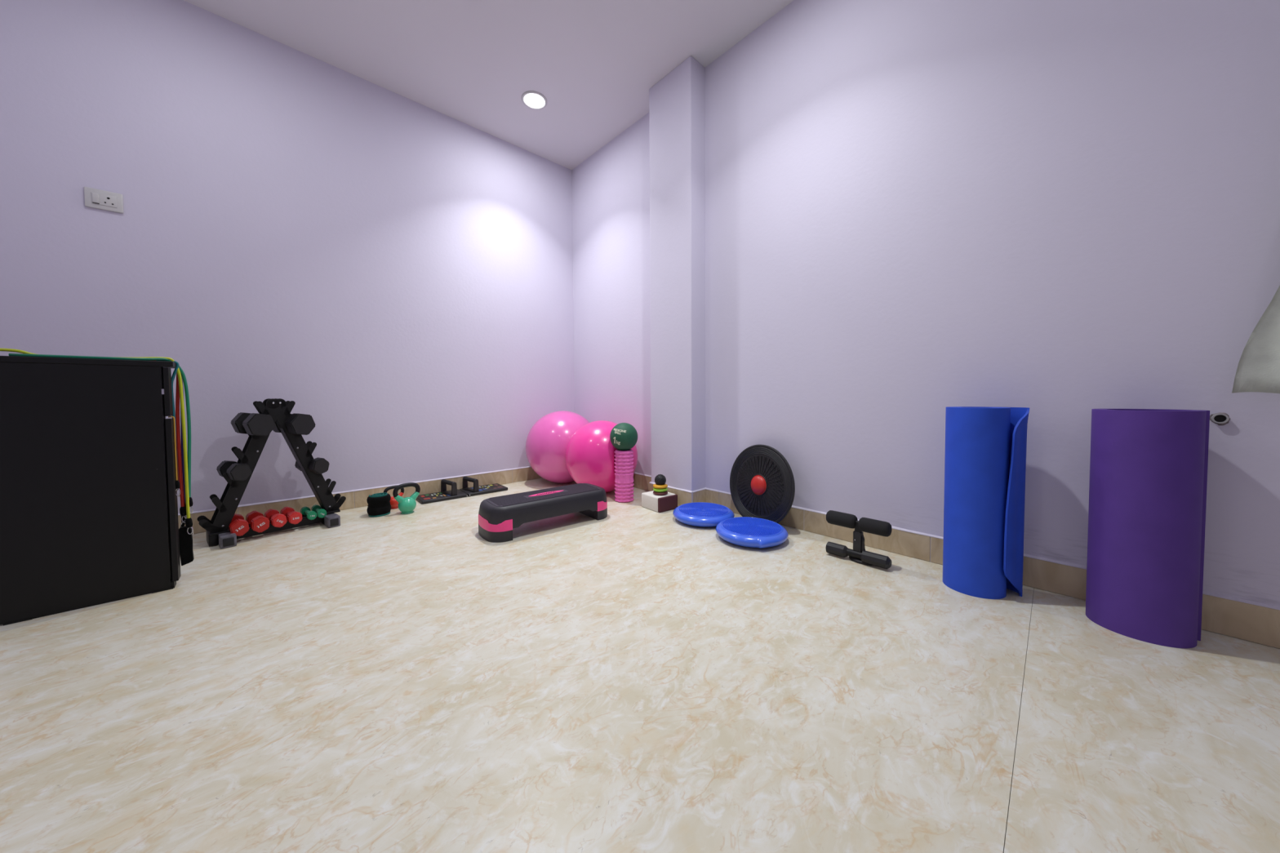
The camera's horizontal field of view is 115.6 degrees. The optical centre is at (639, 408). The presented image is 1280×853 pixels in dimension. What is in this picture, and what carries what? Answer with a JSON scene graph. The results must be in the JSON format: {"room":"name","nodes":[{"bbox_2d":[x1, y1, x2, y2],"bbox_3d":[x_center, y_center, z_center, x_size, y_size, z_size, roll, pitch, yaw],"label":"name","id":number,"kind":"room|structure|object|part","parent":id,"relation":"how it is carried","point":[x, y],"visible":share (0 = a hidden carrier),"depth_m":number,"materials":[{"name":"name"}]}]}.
{"room":"exercise room","nodes":[
{"label":"exercise room","id":0,"kind":"room"},
{"bbox_2d":[0,0,574,513],"bbox_3d":[-1.600,-0.680,2.514,3.100,2.534,0.100,-2,3,-43],"label":"wall","id":1,"kind":"structure","parent":0,"point":[295,225],"depth_m":2.13,"materials":[{"name":"purple paint"}]},
{"bbox_2d":[84,186,124,213],"bbox_3d":[-2.332,-0.906,1.754,0.104,0.084,0.018,-2,3,-43],"label":"socket plate","id":2,"kind":"object","parent":1,"relation":"attached to","point":[96,198],"visible":1,"depth_m":1.75,"materials":[{"name":"white plastic"}]},
{"bbox_2d":[91,192,99,203],"bbox_3d":[-2.344,-0.905,1.737,0.018,0.039,0.009,-2,3,-43],"label":"rocker switch","id":3,"kind":"object","parent":2,"relation":"attached to","point":[95,196],"depth_m":1.73,"materials":[{"name":"white plastic"}]},
{"bbox_3d":[-2.331,-0.906,1.756,0.069,0.048,0.008,-2,3,-43],"label":"module plate","id":4,"kind":"part","parent":2,"relation":"part of","materials":[{"name":"white plastic"}]},
{"bbox_2d":[177,466,542,533],"bbox_3d":[-1.587,0.533,2.486,2.816,0.109,0.011,-2,3,-43],"label":"baseboard","id":5,"kind":"structure","parent":1,"relation":"attached to","point":[357,498],"depth_m":2.43,"materials":[{"name":"beige tile"}]},
{"bbox_2d":[183,0,793,169],"bbox_3d":[-0.170,-1.954,0.907,3.100,0.100,4.350,-2,3,-43],"label":"ceiling","id":6,"kind":"structure","parent":0,"point":[595,64],"depth_m":2.17,"materials":[{"name":"white paint"}]},
{"bbox_2d":[521,90,546,109],"bbox_3d":[-0.670,-1.950,2.560,0.158,0.016,0.158,-2,3,-43],"label":"recessed light","id":7,"kind":"object","parent":6,"relation":"in","point":[534,100],"visible":1,"depth_m":2.55,"materials":[{"name":"white plastic"}]},
{"bbox_2d":[524,93,544,107],"bbox_3d":[-0.670,-1.948,2.560,0.123,0.014,0.123,-2,3,-43],"label":"diffuser","id":8,"kind":"object","parent":7,"relation":"attached to","point":[531,100],"depth_m":2.55,"materials":[{"name":"white plastic"}]},
{"bbox_2d":[0,478,1279,852],"bbox_3d":[-0.153,0.689,0.994,3.100,0.120,4.350,-2,3,-43],"label":"floor","id":9,"kind":"structure","parent":0,"point":[637,678],"depth_m":0.84,"materials":[{"name":"beige tile"}]},
{"bbox_2d":[0,355,180,626],"bbox_3d":[-1.777,0.236,1.316,0.370,0.784,0.124,-2,3,-43],"label":"base cabinet","id":10,"kind":"object","parent":9,"relation":"on","point":[89,504],"visible":0.98,"depth_m":1.26,"materials":[{"name":"black laminate"}]},
{"bbox_2d":[0,348,192,534],"bbox_3d":[-1.781,0.142,1.298,0.027,0.647,0.443,1,3,44],"label":"tube","id":11,"kind":"object","parent":10,"relation":"hanging from","point":[188,522],"visible":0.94,"depth_m":1.45,"materials":[{"name":"yellow rubber"}]},
{"bbox_2d":[8,353,192,513],"bbox_3d":[-1.732,0.109,1.323,0.044,0.561,0.352,1,2,39],"label":"tube","id":12,"kind":"object","parent":10,"relation":"hanging from","point":[184,377],"visible":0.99,"depth_m":1.45,"materials":[{"name":"green rubber"}]},
{"bbox_3d":[-1.773,0.243,1.298,0.333,0.762,0.016,-2,3,-43],"label":"panel","id":13,"kind":"part","parent":10,"relation":"part of","materials":[{"name":"black laminate"}]},
{"bbox_3d":[-1.632,-0.056,1.395,0.013,0.166,0.050,-2,3,-43],"label":"drawer","id":14,"kind":"part","parent":10,"relation":"part of","materials":[{"name":"black laminate"}]},
{"bbox_2d":[164,360,178,439],"bbox_3d":[-1.659,0.052,1.426,0.052,0.444,0.014,-2,3,-43],"label":"tube","id":15,"kind":"object","parent":10,"relation":"hanging from","point":[175,371],"visible":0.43,"depth_m":1.43,"materials":[{"name":"black rubber"}]},
{"bbox_3d":[-1.629,0.318,1.407,0.014,0.564,0.050,-2,3,-43],"label":"door","id":16,"kind":"part","parent":10,"relation":"part of","materials":[{"name":"black laminate"}]},
{"bbox_2d":[168,416,180,496],"bbox_3d":[-1.629,0.169,1.411,0.020,0.282,0.014,-2,3,-43],"label":"tube","id":17,"kind":"object","parent":10,"relation":"hanging from","point":[177,482],"visible":0.99,"depth_m":1.41,"materials":[{"name":"black rubber"}]},
{"bbox_2d":[175,439,179,496],"bbox_3d":[-1.674,0.075,1.453,0.036,0.493,0.014,-2,3,-43],"label":"tube","id":18,"kind":"object","parent":10,"relation":"hanging from","point":[175,439],"visible":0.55,"depth_m":1.46,"materials":[{"name":"black rubber"}]},
{"bbox_2d":[180,506,186,527],"bbox_3d":[-1.674,0.379,1.480,0.014,0.141,0.018,-2,3,-43],"label":"strap","id":19,"kind":"object","parent":18,"relation":"hanging from","point":[184,518],"visible":0.28,"depth_m":1.47,"materials":[{"name":"black fabric"}]},
{"bbox_2d":[175,372,186,522],"bbox_3d":[-1.756,0.125,1.356,0.300,0.589,0.017,-2,3,-43],"label":"tube","id":20,"kind":"object","parent":10,"relation":"hanging from","point":[183,508],"visible":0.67,"depth_m":1.45,"materials":[{"name":"red rubber"}]},
{"bbox_2d":[180,376,190,519],"bbox_3d":[-1.745,0.119,1.377,0.265,0.578,0.018,-2,3,-43],"label":"tube","id":21,"kind":"object","parent":10,"relation":"hanging from","point":[181,436],"visible":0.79,"depth_m":1.46,"materials":[{"name":"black rubber"}]},
{"bbox_2d":[178,520,194,565],"bbox_3d":[-1.652,0.488,1.470,0.036,0.163,0.022,-2,3,-43],"label":"strap","id":22,"kind":"object","parent":21,"relation":"hanging from","point":[186,553],"visible":0.97,"depth_m":1.46,"materials":[{"name":"black fabric"}]},
{"bbox_2d":[196,398,346,549],"bbox_3d":[-1.783,0.280,1.982,0.308,0.653,0.538,1,2,39],"label":"dumbbell rack","id":23,"kind":"object","parent":9,"relation":"on","point":[217,529],"visible":0.84,"depth_m":1.93,"materials":[{"name":"black metal"}]},
{"bbox_3d":[-1.906,0.259,1.919,0.004,0.606,0.285,1,2,39],"label":"leg plate","id":24,"kind":"part","parent":23,"relation":"part of","materials":[{"name":"black metal"}]},
{"bbox_2d":[216,460,251,480],"bbox_3d":[-1.885,0.289,1.872,0.200,0.080,0.074,1,2,31],"label":"dumbbell","id":25,"kind":"object","parent":23,"relation":"on","point":[235,471],"visible":0.98,"depth_m":1.83,"materials":[{"name":"rubber"}]},
{"bbox_2d":[228,513,248,536],"bbox_3d":[-1.876,0.542,1.878,0.186,0.072,0.062,1,2,39],"label":"dumbbell","id":26,"kind":"object","parent":23,"relation":"on","point":[238,526],"visible":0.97,"depth_m":1.82,"materials":[{"name":"red plastic"}]},
{"bbox_3d":[-1.835,0.261,1.861,0.004,0.606,0.285,1,2,39],"label":"leg plate","id":27,"kind":"part","parent":23,"relation":"part of","materials":[{"name":"black metal"}]},
{"bbox_2d":[231,412,275,435],"bbox_3d":[-1.842,0.075,1.919,0.250,0.107,0.100,1,2,32],"label":"dumbbell","id":28,"kind":"object","parent":23,"relation":"on","point":[254,424],"visible":1,"depth_m":1.86,"materials":[{"name":"rubber"}]},
{"bbox_2d":[245,511,269,533],"bbox_3d":[-1.833,0.542,1.933,0.186,0.072,0.062,1,2,38],"label":"dumbbell","id":29,"kind":"object","parent":23,"relation":"on","point":[259,523],"visible":0.98,"depth_m":1.88,"materials":[{"name":"red plastic"}]},
{"bbox_2d":[263,508,287,527],"bbox_3d":[-1.794,0.540,1.984,0.181,0.062,0.054,1,2,37],"label":"dumbbell","id":30,"kind":"object","parent":23,"relation":"on","point":[277,520],"visible":0.99,"depth_m":1.94,"materials":[{"name":"red plastic"}]},
{"bbox_3d":[-1.820,0.575,2.024,0.014,0.040,0.332,1,2,39],"label":"tray rail","id":31,"kind":"part","parent":23,"relation":"part of","materials":[{"name":"black metal"}]},
{"bbox_3d":[-1.757,0.576,1.972,0.018,0.040,0.332,1,2,39],"label":"tray rail","id":32,"kind":"part","parent":23,"relation":"part of","materials":[{"name":"black metal"}]},
{"bbox_2d":[280,506,302,524],"bbox_3d":[-1.755,0.538,2.029,0.181,0.060,0.051,1,2,37],"label":"dumbbell","id":33,"kind":"object","parent":23,"relation":"on","point":[294,517],"visible":1,"depth_m":1.98,"materials":[{"name":"red plastic"}]},
{"bbox_2d":[272,413,315,435],"bbox_3d":[-1.750,0.078,2.031,0.250,0.107,0.100,1,2,29],"label":"dumbbell","id":34,"kind":"object","parent":23,"relation":"on","point":[296,424],"visible":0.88,"depth_m":1.97,"materials":[{"name":"rubber"}]},
{"bbox_3d":[-1.751,0.252,2.118,0.004,0.606,0.285,1,2,39],"label":"leg plate","id":35,"kind":"part","parent":23,"relation":"part of","materials":[{"name":"black metal"}]},
{"bbox_2d":[300,506,316,519],"bbox_3d":[-1.704,0.540,2.074,0.161,0.043,0.037,1,2,39],"label":"dumbbell","id":36,"kind":"object","parent":23,"relation":"on","point":[311,515],"visible":0.99,"depth_m":2.03,"materials":[{"name":"green plastic"}]},
{"bbox_3d":[-1.679,0.253,2.060,0.004,0.606,0.285,1,2,39],"label":"leg plate","id":37,"kind":"part","parent":23,"relation":"part of","materials":[{"name":"black metal"}]},
{"bbox_2d":[294,457,329,474],"bbox_3d":[-1.703,0.294,2.094,0.200,0.081,0.073,1,2,28],"label":"dumbbell","id":38,"kind":"object","parent":23,"relation":"on","point":[317,465],"visible":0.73,"depth_m":2.04,"materials":[{"name":"rubber"}]},
{"bbox_2d":[311,504,326,518],"bbox_3d":[-1.677,0.538,2.107,0.161,0.043,0.039,1,3,41],"label":"dumbbell","id":39,"kind":"object","parent":23,"relation":"on","point":[321,513],"visible":0.99,"depth_m":2.06,"materials":[{"name":"green plastic"}]},
{"bbox_2d":[366,492,391,517],"bbox_3d":[-1.459,0.538,2.256,0.116,0.114,0.112,-2,3,-43],"label":"wrap","id":40,"kind":"object","parent":9,"relation":"on","point":[379,504],"visible":1,"depth_m":2.22,"materials":[{"name":"black fabric"}]},
{"bbox_2d":[383,484,404,509],"bbox_3d":[-1.454,0.524,2.385,0.097,0.133,0.070,-1,2,-18],"label":"kettlebell","id":41,"kind":"object","parent":9,"relation":"on","point":[394,504],"visible":0.47,"depth_m":2.36,"materials":[{"name":"red plastic"}]},
{"bbox_3d":[-1.454,0.485,2.383,0.018,0.054,0.112,1,2,39],"label":"handle","id":42,"kind":"part","parent":41,"relation":"part of","materials":[{"name":"black metal"}]},
{"bbox_2d":[392,482,420,514],"bbox_3d":[-1.320,0.508,2.287,0.123,0.170,0.090,-1,2,-18],"label":"kettlebell","id":43,"kind":"object","parent":9,"relation":"on","point":[406,505],"visible":1,"depth_m":2.26,"materials":[{"name":"green plastic"}]},
{"bbox_3d":[-1.321,0.458,2.285,0.024,0.069,0.142,1,2,39],"label":"handle","id":44,"kind":"part","parent":43,"relation":"part of","materials":[{"name":"black metal"}]},
{"bbox_2d":[416,476,507,503],"bbox_3d":[-1.186,0.525,2.706,0.544,0.104,0.192,-2,3,-41],"label":"board","id":45,"kind":"object","parent":9,"relation":"on","point":[445,495],"visible":0.97,"depth_m":2.67,"materials":[{"name":"black plastic"}]},
{"bbox_3d":[-1.254,0.557,2.648,0.153,0.008,0.040,1,2,39],"label":"handle","id":46,"kind":"part","parent":45,"relation":"part of","materials":[{"name":"black plastic"}]},
{"bbox_3d":[-1.150,0.553,2.739,0.153,0.008,0.040,1,2,39],"label":"handle","id":47,"kind":"part","parent":45,"relation":"part of","materials":[{"name":"black plastic"}]},
{"bbox_2d":[478,483,607,542],"bbox_3d":[-0.480,0.516,2.079,0.655,0.158,0.253,-2,2,-38],"label":"step","id":48,"kind":"structure","parent":9,"relation":"on","point":[498,516],"depth_m":1.95,"materials":[{"name":"black plastic"}]},
{"bbox_2d":[525,410,589,483],"bbox_3d":[-0.585,0.292,3.052,0.544,0.543,0.504,-2,3,-43],"label":"exercise ball","id":49,"kind":"object","parent":9,"relation":"on","point":[547,441],"visible":0.77,"depth_m":2.84,"materials":[{"name":"pink plastic"}]},
{"bbox_2d":[565,420,637,492],"bbox_3d":[-0.250,0.328,2.734,0.458,0.487,0.486,1,3,44],"label":"exercise ball","id":50,"kind":"object","parent":9,"relation":"on","point":[589,451],"visible":0.64,"depth_m":2.55,"materials":[{"name":"pink plastic"}]},
{"bbox_2d":[613,448,634,502],"bbox_3d":[-0.098,0.419,2.518,0.122,0.318,0.123,-1,2,-10],"label":"foam roller","id":51,"kind":"object","parent":9,"relation":"on","point":[624,474],"visible":0.98,"depth_m":2.47,"materials":[{"name":"pink plastic"}]},
{"bbox_2d":[609,422,637,450],"bbox_3d":[-0.101,0.178,2.510,0.174,0.174,0.174,-2,3,-43],"label":"medicine ball","id":52,"kind":"object","parent":51,"relation":"on","point":[624,436],"visible":0.99,"depth_m":2.45,"materials":[{"name":"green rubber"}]},
{"bbox_2d":[641,490,677,512],"bbox_3d":[0.113,0.540,2.356,0.144,0.083,0.166,-2,2,-38],"label":"block","id":53,"kind":"object","parent":9,"relation":"on","point":[660,504],"visible":0.84,"depth_m":2.30,"materials":[{"name":"white plastic"}]},
{"bbox_2d":[653,490,667,495],"bbox_3d":[0.119,0.490,2.343,0.086,0.019,0.086,-2,3,-43],"label":"ring","id":54,"kind":"object","parent":53,"relation":"on","point":[654,491],"visible":0.68,"depth_m":2.31,"materials":[{"name":"brown plastic"}]},
{"bbox_2d":[653,487,667,492],"bbox_3d":[0.118,0.470,2.342,0.086,0.019,0.086,-2,3,-43],"label":"ring","id":55,"kind":"object","parent":54,"relation":"on","point":[657,490],"visible":0.64,"depth_m":2.31,"materials":[{"name":"plastic"}]},
{"bbox_2d":[653,484,667,488],"bbox_3d":[0.118,0.451,2.342,0.086,0.019,0.086,-2,3,-43],"label":"ring","id":56,"kind":"object","parent":55,"relation":"on","point":[664,486],"visible":0.79,"depth_m":2.31,"materials":[{"name":"plastic"}]},
{"bbox_2d":[654,474,666,484],"bbox_3d":[0.118,0.418,2.341,0.069,0.069,0.069,-2,3,-43],"label":"ball","id":57,"kind":"object","parent":56,"relation":"on","point":[660,479],"visible":0.94,"depth_m":2.32,"materials":[{"name":"black rubber"}]},
{"bbox_2d":[672,502,734,527],"bbox_3d":[0.333,0.556,2.121,0.320,0.061,0.320,1,2,28],"label":"cushion","id":58,"kind":"object","parent":9,"relation":"on","point":[703,514],"visible":0.97,"depth_m":2.04,"materials":[{"name":"blue plastic"}]},
{"bbox_2d":[715,516,788,548],"bbox_3d":[0.509,0.564,1.842,0.320,0.061,0.330,0,2,1],"label":"cushion","id":59,"kind":"object","parent":9,"relation":"on","point":[745,531],"visible":1,"depth_m":1.77,"materials":[{"name":"blue plastic"}]},
{"bbox_2d":[729,444,795,523],"bbox_3d":[0.601,0.385,2.024,0.066,0.402,0.404,-2,2,-33],"label":"board","id":60,"kind":"object","parent":9,"relation":"on","point":[762,485],"visible":0.97,"depth_m":2.00,"materials":[{"name":"black plastic"}]},
{"bbox_2d":[825,510,892,568],"bbox_3d":[0.867,0.512,1.597,0.094,0.180,0.236,-2,3,-43],"label":"bar","id":61,"kind":"object","parent":9,"relation":"on","point":[858,554],"visible":1,"depth_m":1.57,"materials":[{"name":"black plastic"}]},
{"bbox_3d":[0.858,0.512,1.586,0.020,0.121,0.022,-2,3,-43],"label":"upright post","id":62,"kind":"part","parent":61,"relation":"part of","materials":[{"name":"black metal"}]},
{"bbox_2d":[942,406,1029,599],"bbox_3d":[1.144,0.303,1.344,0.163,0.611,0.208,-2,3,-43],"label":"exercise mat","id":63,"kind":"object","parent":9,"relation":"on","point":[986,446],"visible":1,"depth_m":1.29,"materials":[{"name":"blue plastic"}]},
{"bbox_2d":[1085,408,1209,648],"bbox_3d":[1.396,0.310,1.118,0.182,0.610,0.205,-2,3,-43],"label":"exercise mat","id":64,"kind":"object","parent":9,"relation":"on","point":[1148,485],"visible":1,"depth_m":1.06,"materials":[{"name":"purple plastic"}]},
{"bbox_2d":[648,55,705,490],"bbox_3d":[0.233,-0.689,2.445,0.155,2.534,0.334,-2,3,-43],"label":"wall column","id":65,"kind":"structure","parent":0,"point":[677,102],"depth_m":2.35,"materials":[{"name":"purple paint"}]},
{"bbox_2d":[648,481,693,506],"bbox_3d":[0.231,0.523,2.478,0.150,0.109,0.348,-2,3,-43],"label":"baseboard","id":66,"kind":"structure","parent":65,"relation":"attached to","point":[684,496],"depth_m":2.36,"materials":[{"name":"beige tile"}]},
{"bbox_2d":[692,487,705,502],"bbox_3d":[0.345,0.526,2.349,0.125,0.108,0.011,-2,3,-43],"label":"baseboard","id":67,"kind":"structure","parent":65,"relation":"attached to","point":[699,495],"depth_m":2.34,"materials":[{"name":"beige tile"}]},
{"bbox_2d":[571,0,1279,606],"bbox_3d":[0.876,-0.676,1.904,0.120,2.534,4.150,-2,3,-43],"label":"wall","id":68,"kind":"structure","parent":0,"point":[1062,211],"depth_m":1.47,"materials":[{"name":"purple paint"}]},
{"bbox_2d":[632,472,651,491],"bbox_3d":[-0.192,0.506,3.043,0.011,0.109,1.074,-2,3,-43],"label":"baseboard","id":69,"kind":"structure","parent":68,"relation":"attached to","point":[641,481],"depth_m":2.81,"materials":[{"name":"beige stone"}]},
{"bbox_2d":[705,487,1279,648],"bbox_3d":[1.314,0.551,1.383,0.011,0.109,2.742,-2,3,-43],"label":"baseboard","id":70,"kind":"structure","parent":68,"relation":"attached to","point":[1255,622],"depth_m":1.33,"materials":[{"name":"beige tile"}]},
{"bbox_2d":[1209,412,1230,426],"bbox_3d":[1.574,0.030,1.097,0.042,0.037,0.035,-2,3,-43],"label":"pipe stub","id":71,"kind":"object","parent":68,"relation":"attached to","point":[1220,419],"visible":0.98,"depth_m":1.09,"materials":[{"name":"grey plastic"}]},
{"bbox_2d":[1231,285,1279,393],"bbox_3d":[1.844,-0.890,0.661,0.125,1.750,0.960,-2,3,-43],"label":"lampshade","id":72,"kind":"object","parent":68,"relation":"hanging from","point":[1258,370],"visible":1,"depth_m":1.00,"materials":[{"name":"fabric"}]}
]}

